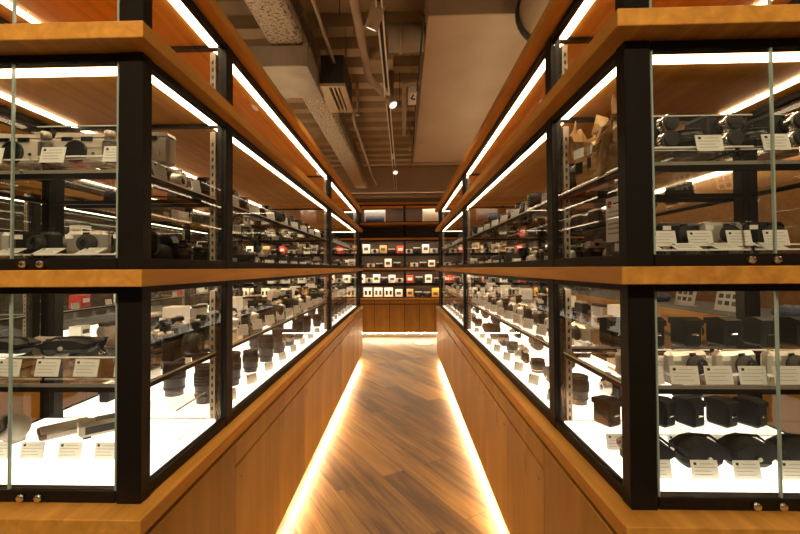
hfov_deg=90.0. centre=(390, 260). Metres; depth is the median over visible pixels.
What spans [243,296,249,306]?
compact camera
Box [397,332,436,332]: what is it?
floor light
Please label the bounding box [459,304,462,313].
lens
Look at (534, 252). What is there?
camera
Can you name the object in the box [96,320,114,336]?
compact camera
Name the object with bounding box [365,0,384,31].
track spotlight
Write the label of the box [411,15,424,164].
cable
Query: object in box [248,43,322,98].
air duct
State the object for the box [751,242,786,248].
price card
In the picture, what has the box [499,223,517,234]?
camera
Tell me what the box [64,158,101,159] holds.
acrylic riser
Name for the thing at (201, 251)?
camera
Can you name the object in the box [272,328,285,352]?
lens
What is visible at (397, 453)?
floor
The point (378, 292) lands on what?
product box
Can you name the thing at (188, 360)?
product box
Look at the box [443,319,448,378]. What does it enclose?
base cabinet
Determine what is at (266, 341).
lens
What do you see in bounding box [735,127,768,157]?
lens
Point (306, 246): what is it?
glass shelf
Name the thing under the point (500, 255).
camera
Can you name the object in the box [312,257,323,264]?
camera
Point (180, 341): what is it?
camera
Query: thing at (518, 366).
price card
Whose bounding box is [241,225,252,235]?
compact camera
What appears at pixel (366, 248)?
product box
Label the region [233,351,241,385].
lens
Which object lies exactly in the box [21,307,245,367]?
countertop
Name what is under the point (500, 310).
price card
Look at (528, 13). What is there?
duct
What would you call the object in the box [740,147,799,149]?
acrylic riser
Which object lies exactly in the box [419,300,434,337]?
base cabinet
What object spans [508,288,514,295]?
compact camera
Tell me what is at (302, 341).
price card
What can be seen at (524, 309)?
camera
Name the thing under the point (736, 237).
price card
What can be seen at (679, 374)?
price card
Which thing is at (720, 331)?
case
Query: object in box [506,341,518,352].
lens
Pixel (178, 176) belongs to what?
camera
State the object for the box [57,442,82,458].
price card
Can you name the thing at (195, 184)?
price card
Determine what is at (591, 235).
wall
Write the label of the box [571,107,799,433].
display cabinet
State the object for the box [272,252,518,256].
steel shelf
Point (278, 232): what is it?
camera
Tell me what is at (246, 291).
product box
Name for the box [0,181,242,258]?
glass showcase
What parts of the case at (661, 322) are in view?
lid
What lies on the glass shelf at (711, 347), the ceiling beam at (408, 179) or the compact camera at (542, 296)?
the compact camera at (542, 296)
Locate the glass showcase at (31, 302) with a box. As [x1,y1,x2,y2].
[6,284,242,358]
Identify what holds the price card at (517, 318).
on the glass shelf at (711, 347)
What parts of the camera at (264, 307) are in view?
plate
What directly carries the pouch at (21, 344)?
on the acrylic riser
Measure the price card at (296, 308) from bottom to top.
0.042 m
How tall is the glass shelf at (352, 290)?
0.020 m
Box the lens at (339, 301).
[335,300,341,311]
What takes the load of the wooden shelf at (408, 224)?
attached to the wall shelving at (395, 215)
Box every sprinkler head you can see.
[356,80,359,115]
[408,123,410,150]
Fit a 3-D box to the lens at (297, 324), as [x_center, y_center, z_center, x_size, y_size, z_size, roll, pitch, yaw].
[-0.642,0.473,2.763,0.082,0.135,0.083,0,-1,-2]
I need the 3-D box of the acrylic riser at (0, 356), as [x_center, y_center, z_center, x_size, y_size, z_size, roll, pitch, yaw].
[-0.961,0.262,1.024,0.230,0.055,0.102,0,-1,2]
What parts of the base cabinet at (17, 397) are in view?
drawer, door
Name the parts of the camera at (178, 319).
plate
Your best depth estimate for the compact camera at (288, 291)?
3.80 m
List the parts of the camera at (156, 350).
plate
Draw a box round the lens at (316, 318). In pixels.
[312,314,320,326]
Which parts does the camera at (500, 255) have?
plate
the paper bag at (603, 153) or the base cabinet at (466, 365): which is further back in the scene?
the base cabinet at (466, 365)
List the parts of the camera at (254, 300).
plate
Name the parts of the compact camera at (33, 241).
glass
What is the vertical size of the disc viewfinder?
0.086 m
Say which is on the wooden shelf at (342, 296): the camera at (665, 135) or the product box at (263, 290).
the product box at (263, 290)
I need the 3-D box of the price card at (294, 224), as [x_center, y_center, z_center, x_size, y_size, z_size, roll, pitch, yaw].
[-0.575,-0.209,2.376,0.017,0.042,0.052,-1,-1,31]
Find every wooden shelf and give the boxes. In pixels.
[0,0,362,212]
[0,20,362,231]
[0,123,209,212]
[0,180,209,232]
[0,268,362,286]
[233,236,583,242]
[243,221,570,228]
[262,296,536,299]
[358,202,577,208]
[360,268,436,271]
[435,0,790,211]
[435,4,799,231]
[436,266,799,284]
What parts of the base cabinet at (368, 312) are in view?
drawer, door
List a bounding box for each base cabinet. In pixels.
[0,368,23,416]
[21,358,86,420]
[86,358,114,398]
[144,444,234,533]
[151,357,162,367]
[232,399,278,533]
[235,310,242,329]
[276,372,303,525]
[302,354,320,473]
[320,342,332,437]
[331,332,341,412]
[341,325,348,393]
[347,300,353,304]
[348,319,353,379]
[354,314,358,368]
[358,311,362,358]
[360,300,374,337]
[375,300,389,337]
[390,300,404,337]
[404,300,419,337]
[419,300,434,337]
[434,300,448,337]
[437,311,439,358]
[440,314,443,368]
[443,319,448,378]
[448,325,453,393]
[449,300,462,303]
[454,332,461,413]
[461,341,471,438]
[471,354,486,473]
[485,372,508,528]
[507,400,546,533]
[544,446,616,533]
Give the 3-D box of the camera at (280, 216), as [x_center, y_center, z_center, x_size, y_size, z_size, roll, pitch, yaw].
[-0.624,-0.242,2.128,0.121,0.099,0.132,0,-1,3]
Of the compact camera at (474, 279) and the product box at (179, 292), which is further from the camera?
the compact camera at (474, 279)
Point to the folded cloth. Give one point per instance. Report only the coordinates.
(784, 310)
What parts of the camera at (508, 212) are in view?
plate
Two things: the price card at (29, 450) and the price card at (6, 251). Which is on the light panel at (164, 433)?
the price card at (29, 450)
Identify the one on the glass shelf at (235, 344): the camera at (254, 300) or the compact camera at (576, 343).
the camera at (254, 300)
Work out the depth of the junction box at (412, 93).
3.26 m
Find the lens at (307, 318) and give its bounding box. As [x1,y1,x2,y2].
[300,315,310,334]
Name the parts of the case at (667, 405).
lid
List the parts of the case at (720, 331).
lid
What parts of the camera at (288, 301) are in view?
plate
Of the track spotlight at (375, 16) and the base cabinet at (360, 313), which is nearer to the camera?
the track spotlight at (375, 16)
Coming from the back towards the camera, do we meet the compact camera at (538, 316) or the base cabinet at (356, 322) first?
the base cabinet at (356, 322)
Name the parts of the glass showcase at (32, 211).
rail, post, rail, rail, post, post, post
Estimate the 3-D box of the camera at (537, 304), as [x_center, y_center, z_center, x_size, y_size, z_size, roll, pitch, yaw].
[0.856,0.262,2.372,0.062,0.081,0.136,0,-1,5]
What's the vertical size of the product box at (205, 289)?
0.085 m
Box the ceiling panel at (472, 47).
[412,0,526,163]
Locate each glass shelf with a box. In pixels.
[0,169,215,204]
[0,228,21,233]
[0,295,183,316]
[0,316,25,321]
[0,352,215,391]
[66,203,325,241]
[159,302,326,351]
[161,288,238,295]
[261,242,355,251]
[270,289,355,302]
[442,240,536,250]
[443,288,532,301]
[467,198,732,239]
[467,302,736,351]
[561,160,799,199]
[563,352,799,394]
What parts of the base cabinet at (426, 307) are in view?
drawer, door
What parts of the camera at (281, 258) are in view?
plate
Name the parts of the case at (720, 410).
lid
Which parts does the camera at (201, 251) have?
plate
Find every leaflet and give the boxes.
[674,291,696,306]
[714,291,735,311]
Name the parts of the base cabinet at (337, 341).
drawer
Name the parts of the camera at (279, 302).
plate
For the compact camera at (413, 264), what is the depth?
7.10 m
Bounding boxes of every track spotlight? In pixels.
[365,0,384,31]
[383,93,397,108]
[392,165,397,174]
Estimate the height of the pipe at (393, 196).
0.027 m
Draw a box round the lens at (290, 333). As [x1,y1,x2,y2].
[285,329,294,345]
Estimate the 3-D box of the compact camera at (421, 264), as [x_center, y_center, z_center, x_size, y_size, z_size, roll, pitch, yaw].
[0.569,0.072,7.099,0.138,0.105,0.079,0,-1,1]
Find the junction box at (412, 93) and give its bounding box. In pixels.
[408,54,416,104]
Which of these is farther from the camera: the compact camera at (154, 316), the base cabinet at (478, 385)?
the base cabinet at (478, 385)
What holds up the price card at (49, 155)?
on the glass shelf at (100, 174)
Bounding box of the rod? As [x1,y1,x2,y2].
[399,72,399,104]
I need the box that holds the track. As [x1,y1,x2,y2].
[375,0,396,189]
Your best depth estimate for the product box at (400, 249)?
7.08 m
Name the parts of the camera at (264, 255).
plate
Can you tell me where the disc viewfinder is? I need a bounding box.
[0,413,31,443]
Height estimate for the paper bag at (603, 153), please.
0.195 m
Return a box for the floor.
[276,337,508,533]
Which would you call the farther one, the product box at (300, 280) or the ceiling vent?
the product box at (300, 280)
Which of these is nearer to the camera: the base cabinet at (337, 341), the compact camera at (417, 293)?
the base cabinet at (337, 341)
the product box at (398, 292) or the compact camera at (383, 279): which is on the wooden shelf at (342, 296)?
the product box at (398, 292)
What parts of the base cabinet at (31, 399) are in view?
drawer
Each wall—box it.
[0,114,213,335]
[214,198,597,321]
[597,100,799,289]
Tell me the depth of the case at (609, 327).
1.05 m
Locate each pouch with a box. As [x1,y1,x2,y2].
[0,336,40,353]
[35,336,102,353]
[104,332,154,353]
[481,309,488,318]
[482,322,492,334]
[490,315,500,323]
[496,331,508,345]
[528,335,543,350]
[543,366,548,381]
[616,436,674,459]
[669,432,730,467]
[716,432,777,467]
[766,433,799,461]
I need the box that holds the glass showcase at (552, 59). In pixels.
[438,0,799,224]
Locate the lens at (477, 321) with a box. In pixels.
[474,318,481,325]
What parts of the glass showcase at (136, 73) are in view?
post, rail, rail, sliding door, rail, post, rail, post, rail, rail, post, rail, post, rail, post, post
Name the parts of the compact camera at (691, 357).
glass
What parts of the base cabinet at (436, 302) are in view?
door, drawer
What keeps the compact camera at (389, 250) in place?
on the steel shelf at (373, 254)
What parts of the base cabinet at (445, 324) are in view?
drawer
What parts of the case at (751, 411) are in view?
lid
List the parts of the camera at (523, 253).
plate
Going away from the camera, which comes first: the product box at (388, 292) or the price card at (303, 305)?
the price card at (303, 305)
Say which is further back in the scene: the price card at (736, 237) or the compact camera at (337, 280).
the compact camera at (337, 280)
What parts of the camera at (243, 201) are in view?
plate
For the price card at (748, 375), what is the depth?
0.89 m
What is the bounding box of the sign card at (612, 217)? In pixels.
[606,196,618,254]
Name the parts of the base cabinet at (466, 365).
drawer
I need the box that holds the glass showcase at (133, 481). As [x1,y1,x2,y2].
[0,271,359,503]
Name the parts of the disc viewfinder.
glass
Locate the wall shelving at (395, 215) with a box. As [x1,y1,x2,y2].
[233,204,583,297]
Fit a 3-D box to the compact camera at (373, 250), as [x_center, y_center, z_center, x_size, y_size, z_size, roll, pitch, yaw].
[-0.288,-0.175,7.129,0.138,0.101,0.079,0,-1,2]
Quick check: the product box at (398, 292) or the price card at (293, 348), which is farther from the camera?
the product box at (398, 292)
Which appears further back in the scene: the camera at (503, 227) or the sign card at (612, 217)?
the camera at (503, 227)
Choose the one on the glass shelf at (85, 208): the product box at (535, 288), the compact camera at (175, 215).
the compact camera at (175, 215)
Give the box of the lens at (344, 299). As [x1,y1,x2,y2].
[341,297,346,307]
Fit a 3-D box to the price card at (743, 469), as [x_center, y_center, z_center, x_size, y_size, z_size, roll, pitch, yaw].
[0.816,0.479,0.920,0.060,0.040,0.017,0,-1,1]
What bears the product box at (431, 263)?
on the wooden shelf at (364, 269)
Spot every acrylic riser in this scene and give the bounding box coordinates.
[0,254,52,256]
[0,356,41,378]
[2,159,39,160]
[33,253,115,256]
[44,356,114,379]
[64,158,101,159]
[176,392,205,441]
[617,349,709,350]
[654,148,734,150]
[656,249,750,252]
[701,243,799,247]
[714,349,799,350]
[735,248,799,251]
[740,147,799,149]
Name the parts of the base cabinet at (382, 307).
drawer, door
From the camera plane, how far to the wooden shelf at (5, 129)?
3.45 m
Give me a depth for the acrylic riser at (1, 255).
0.94 m
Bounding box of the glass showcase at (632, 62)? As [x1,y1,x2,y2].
[439,38,799,267]
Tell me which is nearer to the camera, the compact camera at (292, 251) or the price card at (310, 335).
the price card at (310, 335)
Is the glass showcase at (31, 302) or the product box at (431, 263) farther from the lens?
the product box at (431, 263)
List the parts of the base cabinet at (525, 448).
drawer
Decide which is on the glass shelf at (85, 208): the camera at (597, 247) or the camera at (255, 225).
the camera at (255, 225)
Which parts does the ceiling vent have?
hanger rod, grille frame, hanger rod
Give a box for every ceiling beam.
[244,0,366,187]
[333,167,457,196]
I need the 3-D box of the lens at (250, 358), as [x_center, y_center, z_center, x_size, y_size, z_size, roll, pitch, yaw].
[-0.668,0.475,1.903,0.074,0.100,0.074,-1,-1,23]
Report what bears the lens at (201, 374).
on the light panel at (161, 407)
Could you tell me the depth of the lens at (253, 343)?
2.38 m
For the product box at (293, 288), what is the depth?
4.02 m
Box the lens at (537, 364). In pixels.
[530,357,544,372]
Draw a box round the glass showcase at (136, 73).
[0,52,359,269]
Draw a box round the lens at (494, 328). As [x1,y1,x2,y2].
[489,324,500,339]
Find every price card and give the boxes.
[0,148,4,164]
[0,248,26,253]
[0,359,21,376]
[0,442,7,458]
[19,442,45,458]
[31,248,65,254]
[34,359,60,376]
[39,147,66,163]
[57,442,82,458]
[71,303,79,308]
[73,359,99,376]
[75,248,107,253]
[93,442,114,458]
[102,146,115,162]
[105,299,111,304]
[152,161,167,180]
[190,177,200,192]
[233,196,238,206]
[233,387,236,399]
[236,324,248,335]
[246,373,257,384]
[249,204,259,214]
[252,319,262,329]
[264,361,273,371]
[265,314,274,323]
[266,211,274,219]
[276,311,284,319]
[278,352,285,360]
[285,308,292,315]
[290,344,296,352]
[291,222,297,228]
[293,305,299,312]
[299,338,305,344]
[300,225,306,231]
[300,303,306,309]
[307,301,312,306]
[307,332,313,338]
[314,328,319,333]
[317,297,322,302]
[479,332,484,338]
[480,300,485,306]
[484,302,490,308]
[486,338,491,344]
[490,304,496,311]
[491,220,497,226]
[494,344,500,352]
[497,307,503,314]
[500,215,507,222]
[503,352,510,360]
[504,310,511,318]
[511,209,519,217]
[513,314,521,323]
[514,361,523,371]
[523,318,533,328]
[526,257,535,260]
[528,373,538,385]
[536,323,546,335]
[541,193,546,203]
[606,434,621,449]
[656,231,676,246]
[658,356,663,371]
[658,366,664,383]
[660,460,672,478]
[667,434,677,450]
[668,243,701,248]
[669,366,699,384]
[687,230,713,245]
[690,460,719,478]
[694,135,723,152]
[703,366,733,384]
[704,434,723,441]
[706,243,742,248]
[706,356,711,365]
[725,230,752,245]
[732,460,762,479]
[737,366,768,384]
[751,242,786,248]
[761,134,791,151]
[762,230,790,245]
[772,366,799,384]
[782,461,799,479]
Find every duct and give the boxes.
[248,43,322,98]
[387,21,424,53]
[515,0,549,40]
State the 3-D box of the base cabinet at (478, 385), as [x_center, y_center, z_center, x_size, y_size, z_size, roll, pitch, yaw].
[0.881,0.924,2.365,0.736,0.667,0.447,0,-1,2]
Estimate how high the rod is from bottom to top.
0.300 m
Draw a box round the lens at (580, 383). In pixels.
[572,373,588,405]
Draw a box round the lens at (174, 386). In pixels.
[162,358,185,396]
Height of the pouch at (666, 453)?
0.073 m
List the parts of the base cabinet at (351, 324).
drawer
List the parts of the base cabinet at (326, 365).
drawer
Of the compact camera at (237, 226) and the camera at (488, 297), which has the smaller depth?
the compact camera at (237, 226)
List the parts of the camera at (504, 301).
plate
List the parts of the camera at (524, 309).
plate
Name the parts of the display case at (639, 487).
post, post, post, rail, rail, post, post, post, rail, sliding door, rail, rail, post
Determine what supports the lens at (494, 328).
on the light panel at (580, 413)
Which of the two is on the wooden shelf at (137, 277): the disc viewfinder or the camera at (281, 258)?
the camera at (281, 258)
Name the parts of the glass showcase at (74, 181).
rail, rail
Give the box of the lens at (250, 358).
[242,349,258,372]
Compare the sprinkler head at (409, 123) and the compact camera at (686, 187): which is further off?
the sprinkler head at (409, 123)
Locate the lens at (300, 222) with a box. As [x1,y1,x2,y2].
[293,220,302,234]
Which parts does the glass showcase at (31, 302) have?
post, rail, post, post, post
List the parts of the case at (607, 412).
lid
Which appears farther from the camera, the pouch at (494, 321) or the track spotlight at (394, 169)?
the track spotlight at (394, 169)
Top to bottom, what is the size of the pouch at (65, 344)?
0.039 m
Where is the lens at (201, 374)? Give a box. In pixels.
[194,362,208,403]
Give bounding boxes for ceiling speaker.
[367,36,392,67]
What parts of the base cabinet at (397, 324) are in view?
drawer, door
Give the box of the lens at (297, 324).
[292,319,303,339]
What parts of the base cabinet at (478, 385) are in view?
drawer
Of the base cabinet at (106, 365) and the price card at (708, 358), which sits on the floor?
the base cabinet at (106, 365)
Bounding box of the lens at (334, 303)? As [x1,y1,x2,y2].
[332,301,338,313]
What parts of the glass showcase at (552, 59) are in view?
post, post, rail, post, rail, post, sliding door, rail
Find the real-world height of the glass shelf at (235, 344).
0.020 m
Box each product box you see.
[69,225,90,231]
[69,294,90,306]
[69,325,90,335]
[151,312,161,320]
[162,305,189,323]
[175,290,181,294]
[183,357,190,363]
[197,287,207,291]
[233,296,242,310]
[233,330,242,342]
[243,288,249,296]
[246,246,252,251]
[261,288,269,296]
[263,246,270,250]
[267,289,280,299]
[279,246,287,253]
[290,286,299,294]
[298,278,304,282]
[306,284,314,287]
[343,275,349,282]
[363,245,369,253]
[364,288,371,296]
[373,274,379,282]
[374,288,382,296]
[380,245,386,252]
[384,288,392,296]
[385,259,391,266]
[388,275,394,282]
[395,289,402,296]
[397,246,403,252]
[407,275,412,282]
[407,289,412,296]
[422,244,428,252]
[425,275,431,282]
[428,260,434,266]
[432,288,438,296]
[445,275,450,282]
[486,283,495,289]
[500,285,510,293]
[515,244,522,251]
[519,288,532,298]
[534,287,537,295]
[571,295,575,305]
[607,304,619,316]
[607,352,616,370]
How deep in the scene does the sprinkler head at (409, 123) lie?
4.91 m
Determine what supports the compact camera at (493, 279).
on the steel shelf at (380, 283)
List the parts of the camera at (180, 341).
rewind knob, plate, glass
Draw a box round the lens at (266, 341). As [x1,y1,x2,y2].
[258,334,273,361]
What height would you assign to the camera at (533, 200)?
0.099 m
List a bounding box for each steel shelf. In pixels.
[233,282,547,285]
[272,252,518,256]
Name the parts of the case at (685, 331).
lid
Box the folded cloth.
[771,305,799,316]
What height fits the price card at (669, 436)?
0.040 m
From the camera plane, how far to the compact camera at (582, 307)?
2.27 m
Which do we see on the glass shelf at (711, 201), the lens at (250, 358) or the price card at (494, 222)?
the price card at (494, 222)
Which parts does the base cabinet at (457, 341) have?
drawer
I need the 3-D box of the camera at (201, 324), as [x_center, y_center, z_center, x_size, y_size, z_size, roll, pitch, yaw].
[-0.667,0.246,1.478,0.086,0.099,0.132,0,-1,0]
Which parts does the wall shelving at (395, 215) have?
post, post, post, rail, rail, post, post, post, post, rail, rail, post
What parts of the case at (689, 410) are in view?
lid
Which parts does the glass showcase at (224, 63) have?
rail, sliding door, post, rail, post, rail, rail, post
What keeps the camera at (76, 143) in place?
on the acrylic riser at (2, 159)
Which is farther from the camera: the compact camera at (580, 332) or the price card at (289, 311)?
the price card at (289, 311)
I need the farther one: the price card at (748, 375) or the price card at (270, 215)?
the price card at (270, 215)
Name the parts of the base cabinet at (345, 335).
drawer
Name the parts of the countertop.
light panel, light panel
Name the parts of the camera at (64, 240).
glass, plate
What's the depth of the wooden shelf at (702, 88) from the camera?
1.06 m
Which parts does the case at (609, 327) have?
lid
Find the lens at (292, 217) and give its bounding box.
[284,216,294,231]
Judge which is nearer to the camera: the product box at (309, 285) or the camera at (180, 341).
the camera at (180, 341)
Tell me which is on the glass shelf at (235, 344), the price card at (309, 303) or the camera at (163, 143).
the price card at (309, 303)
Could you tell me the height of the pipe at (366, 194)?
0.048 m
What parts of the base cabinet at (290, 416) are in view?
drawer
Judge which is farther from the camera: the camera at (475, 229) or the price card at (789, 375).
the camera at (475, 229)
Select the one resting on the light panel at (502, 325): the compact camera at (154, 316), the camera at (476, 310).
the camera at (476, 310)
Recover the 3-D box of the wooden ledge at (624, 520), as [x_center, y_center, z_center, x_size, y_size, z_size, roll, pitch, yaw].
[0.902,0.584,3.082,0.735,0.036,4.605,0,-1,2]
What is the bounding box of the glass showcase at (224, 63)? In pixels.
[0,0,359,226]
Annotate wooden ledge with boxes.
[0,306,362,533]
[436,306,799,533]
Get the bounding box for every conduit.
[311,0,334,63]
[351,111,376,184]
[402,79,419,135]
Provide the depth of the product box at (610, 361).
1.88 m
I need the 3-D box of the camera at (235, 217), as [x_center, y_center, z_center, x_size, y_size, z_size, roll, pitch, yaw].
[-0.799,-0.243,2.021,0.086,0.099,0.132,0,-1,-2]
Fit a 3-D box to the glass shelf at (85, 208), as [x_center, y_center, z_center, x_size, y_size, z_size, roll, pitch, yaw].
[-0.827,-0.179,2.304,0.566,0.020,1.832,0,-1,2]
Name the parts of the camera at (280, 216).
plate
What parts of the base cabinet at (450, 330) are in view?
drawer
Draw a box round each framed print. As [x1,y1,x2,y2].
[364,210,384,221]
[423,209,437,220]
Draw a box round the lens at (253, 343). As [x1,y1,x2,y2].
[248,326,261,348]
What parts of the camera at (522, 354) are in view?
plate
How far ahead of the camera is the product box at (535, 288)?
7.01 m
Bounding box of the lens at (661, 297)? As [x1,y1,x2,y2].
[657,292,671,301]
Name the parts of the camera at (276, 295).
plate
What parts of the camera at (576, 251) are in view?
plate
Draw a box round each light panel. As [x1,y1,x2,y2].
[0,418,214,485]
[63,329,326,418]
[263,306,355,328]
[443,305,536,328]
[468,329,707,421]
[564,421,799,492]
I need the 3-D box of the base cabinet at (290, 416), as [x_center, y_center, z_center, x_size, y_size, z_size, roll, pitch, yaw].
[-0.829,0.927,1.967,0.706,0.667,0.447,0,-1,2]
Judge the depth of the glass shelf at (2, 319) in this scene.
2.30 m
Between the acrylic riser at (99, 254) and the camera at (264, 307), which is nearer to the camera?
the acrylic riser at (99, 254)
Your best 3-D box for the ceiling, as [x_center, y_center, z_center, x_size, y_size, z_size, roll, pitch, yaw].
[0.072,-1.772,2.781,7.200,0.088,9.900,0,-1,2]
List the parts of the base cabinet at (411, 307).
drawer, door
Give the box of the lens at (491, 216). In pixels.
[488,213,499,232]
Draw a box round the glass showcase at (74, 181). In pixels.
[0,132,242,227]
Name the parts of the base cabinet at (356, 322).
drawer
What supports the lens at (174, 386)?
on the light panel at (161, 407)
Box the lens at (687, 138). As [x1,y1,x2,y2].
[672,128,702,158]
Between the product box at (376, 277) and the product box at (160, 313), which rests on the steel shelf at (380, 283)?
the product box at (376, 277)
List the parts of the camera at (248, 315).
plate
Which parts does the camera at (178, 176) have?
plate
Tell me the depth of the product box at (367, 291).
7.11 m
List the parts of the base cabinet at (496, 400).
drawer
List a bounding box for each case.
[36,417,87,441]
[439,271,799,511]
[591,395,621,426]
[597,317,620,346]
[657,317,666,346]
[659,395,676,427]
[668,317,703,346]
[672,395,705,427]
[703,317,741,346]
[704,395,738,427]
[732,395,768,427]
[739,317,779,346]
[773,316,799,346]
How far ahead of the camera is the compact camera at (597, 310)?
2.06 m
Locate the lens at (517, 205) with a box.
[515,202,527,222]
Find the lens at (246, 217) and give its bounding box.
[244,209,256,219]
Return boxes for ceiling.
[216,0,459,167]
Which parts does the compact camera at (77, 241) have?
glass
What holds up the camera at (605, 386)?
on the light panel at (580, 413)
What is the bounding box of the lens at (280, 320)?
[272,318,283,327]
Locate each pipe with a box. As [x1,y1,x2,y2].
[349,0,393,98]
[352,193,443,196]
[354,196,441,198]
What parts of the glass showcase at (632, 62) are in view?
post, post, rail, post, rail, rail, rail, post, post, rail, post, sliding door, rail, rail, post, rail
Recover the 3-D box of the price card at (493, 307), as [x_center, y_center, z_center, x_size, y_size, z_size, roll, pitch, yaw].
[0.617,0.284,2.392,0.017,0.042,0.052,0,-1,-27]
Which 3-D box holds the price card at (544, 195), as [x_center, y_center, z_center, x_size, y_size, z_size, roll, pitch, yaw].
[0.583,-0.233,1.482,0.017,0.042,0.052,0,-1,-31]
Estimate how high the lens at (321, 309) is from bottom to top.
0.135 m
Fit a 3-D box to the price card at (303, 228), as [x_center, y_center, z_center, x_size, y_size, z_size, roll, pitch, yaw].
[-0.568,-0.206,2.591,0.017,0.042,0.052,-1,-1,33]
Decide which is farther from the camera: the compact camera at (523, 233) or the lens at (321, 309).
the lens at (321, 309)
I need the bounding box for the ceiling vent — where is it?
[319,27,352,112]
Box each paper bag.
[568,93,616,190]
[587,112,617,179]
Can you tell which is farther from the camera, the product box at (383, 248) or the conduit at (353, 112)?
the product box at (383, 248)
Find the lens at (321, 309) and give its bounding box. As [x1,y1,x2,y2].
[318,307,323,322]
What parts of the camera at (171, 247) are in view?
plate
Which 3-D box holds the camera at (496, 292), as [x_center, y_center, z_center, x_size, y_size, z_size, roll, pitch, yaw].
[0.887,0.281,3.410,0.062,0.081,0.136,0,-1,0]
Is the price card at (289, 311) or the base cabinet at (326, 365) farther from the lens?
the base cabinet at (326, 365)
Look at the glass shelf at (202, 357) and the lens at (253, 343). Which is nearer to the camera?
the glass shelf at (202, 357)
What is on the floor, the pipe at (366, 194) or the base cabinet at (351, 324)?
the base cabinet at (351, 324)
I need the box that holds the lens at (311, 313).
[307,305,315,318]
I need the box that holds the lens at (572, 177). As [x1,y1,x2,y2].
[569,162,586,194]
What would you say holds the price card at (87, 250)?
on the acrylic riser at (99, 254)
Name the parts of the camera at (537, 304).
plate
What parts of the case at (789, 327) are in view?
lid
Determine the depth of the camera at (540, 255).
1.64 m
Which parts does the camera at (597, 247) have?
plate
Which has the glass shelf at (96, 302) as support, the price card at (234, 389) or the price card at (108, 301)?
the price card at (108, 301)
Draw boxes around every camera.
[0,134,50,169]
[0,232,9,250]
[14,230,62,253]
[33,335,69,356]
[38,131,111,168]
[41,236,88,257]
[65,230,110,253]
[74,335,109,356]
[89,236,115,257]
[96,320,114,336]
[98,380,114,402]
[102,130,175,167]
[103,188,115,208]
[113,231,159,254]
[151,199,163,216]
[151,235,191,259]
[151,292,161,297]
[151,313,158,330]
[151,329,163,356]
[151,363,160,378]
[152,167,186,195]
[159,315,183,334]
[161,324,204,362]
[167,186,195,211]
[169,209,188,222]
[190,305,206,319]
[191,313,209,340]
[192,212,209,226]
[192,242,209,259]
[233,190,248,214]
[233,214,242,223]
[233,222,240,233]
[233,245,254,261]
[233,311,240,329]
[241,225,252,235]
[241,306,258,324]
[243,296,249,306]
[248,296,271,311]
[251,219,269,230]
[252,230,262,237]
[256,300,283,319]
[258,205,285,225]
[258,250,278,262]
[269,233,278,238]
[272,292,283,301]
[272,299,284,310]
[273,216,290,229]
[273,252,289,263]
[275,229,286,236]
[282,294,298,310]
[285,253,298,263]
[285,289,291,293]
[288,249,295,253]
[290,278,297,282]
[292,295,303,305]
[294,254,311,263]
[295,288,306,298]
[296,249,303,253]
[301,224,314,237]
[301,293,310,302]
[307,287,312,295]
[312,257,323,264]
[312,288,323,298]
[320,231,333,240]
[335,278,342,282]
[335,283,345,290]
[365,277,372,282]
[367,263,374,266]
[371,248,378,253]
[380,277,387,282]
[388,249,395,252]
[393,262,400,266]
[396,277,402,282]
[406,248,411,252]
[410,262,417,266]
[413,247,420,252]
[415,276,422,282]
[415,291,421,296]
[419,262,426,266]
[423,292,430,296]
[430,247,437,252]
[452,276,459,282]
[471,277,478,281]
[471,288,476,296]
[471,313,475,322]
[472,305,478,313]
[473,222,491,235]
[474,254,490,263]
[475,291,481,298]
[481,286,488,293]
[483,292,493,302]
[485,233,496,237]
[491,251,505,261]
[491,277,497,281]
[491,289,500,297]
[491,297,499,304]
[496,296,508,310]
[497,223,506,230]
[498,209,516,226]
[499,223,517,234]
[503,248,528,261]
[506,247,514,252]
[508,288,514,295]
[508,302,518,313]
[509,325,520,337]
[510,293,521,303]
[514,344,529,363]
[515,302,531,318]
[520,201,544,218]
[520,217,538,228]
[520,231,529,236]
[527,187,546,211]
[527,249,541,259]
[530,298,543,311]
[532,309,545,323]
[535,226,545,235]
[536,246,547,259]
[537,293,547,303]
[544,318,548,327]
[570,243,586,257]
[571,214,586,227]
[571,306,575,321]
[572,322,590,342]
[574,300,590,313]
[574,340,589,352]
[584,239,618,256]
[587,182,616,207]
[588,208,605,223]
[591,303,606,316]
[591,345,606,361]
[599,372,620,398]
[615,350,658,375]
[654,113,679,161]
[657,222,698,242]
[664,181,694,204]
[664,349,707,375]
[670,246,713,253]
[671,384,702,398]
[684,112,743,160]
[699,221,742,242]
[711,349,757,375]
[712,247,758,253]
[742,221,784,242]
[744,111,799,160]
[760,349,799,376]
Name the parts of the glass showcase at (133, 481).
post, rail, rail, sliding door, post, rail, post, rail, rail, post, post, post, post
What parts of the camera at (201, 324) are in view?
plate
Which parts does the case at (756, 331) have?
lid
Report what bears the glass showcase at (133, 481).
on the wooden ledge at (15, 517)
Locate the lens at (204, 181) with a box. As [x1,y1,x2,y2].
[196,177,209,198]
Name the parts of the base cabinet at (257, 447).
drawer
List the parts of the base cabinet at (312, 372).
drawer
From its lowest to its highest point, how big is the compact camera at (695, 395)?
0.070 m
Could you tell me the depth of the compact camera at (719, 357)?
0.95 m
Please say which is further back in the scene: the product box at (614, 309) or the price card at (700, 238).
the product box at (614, 309)

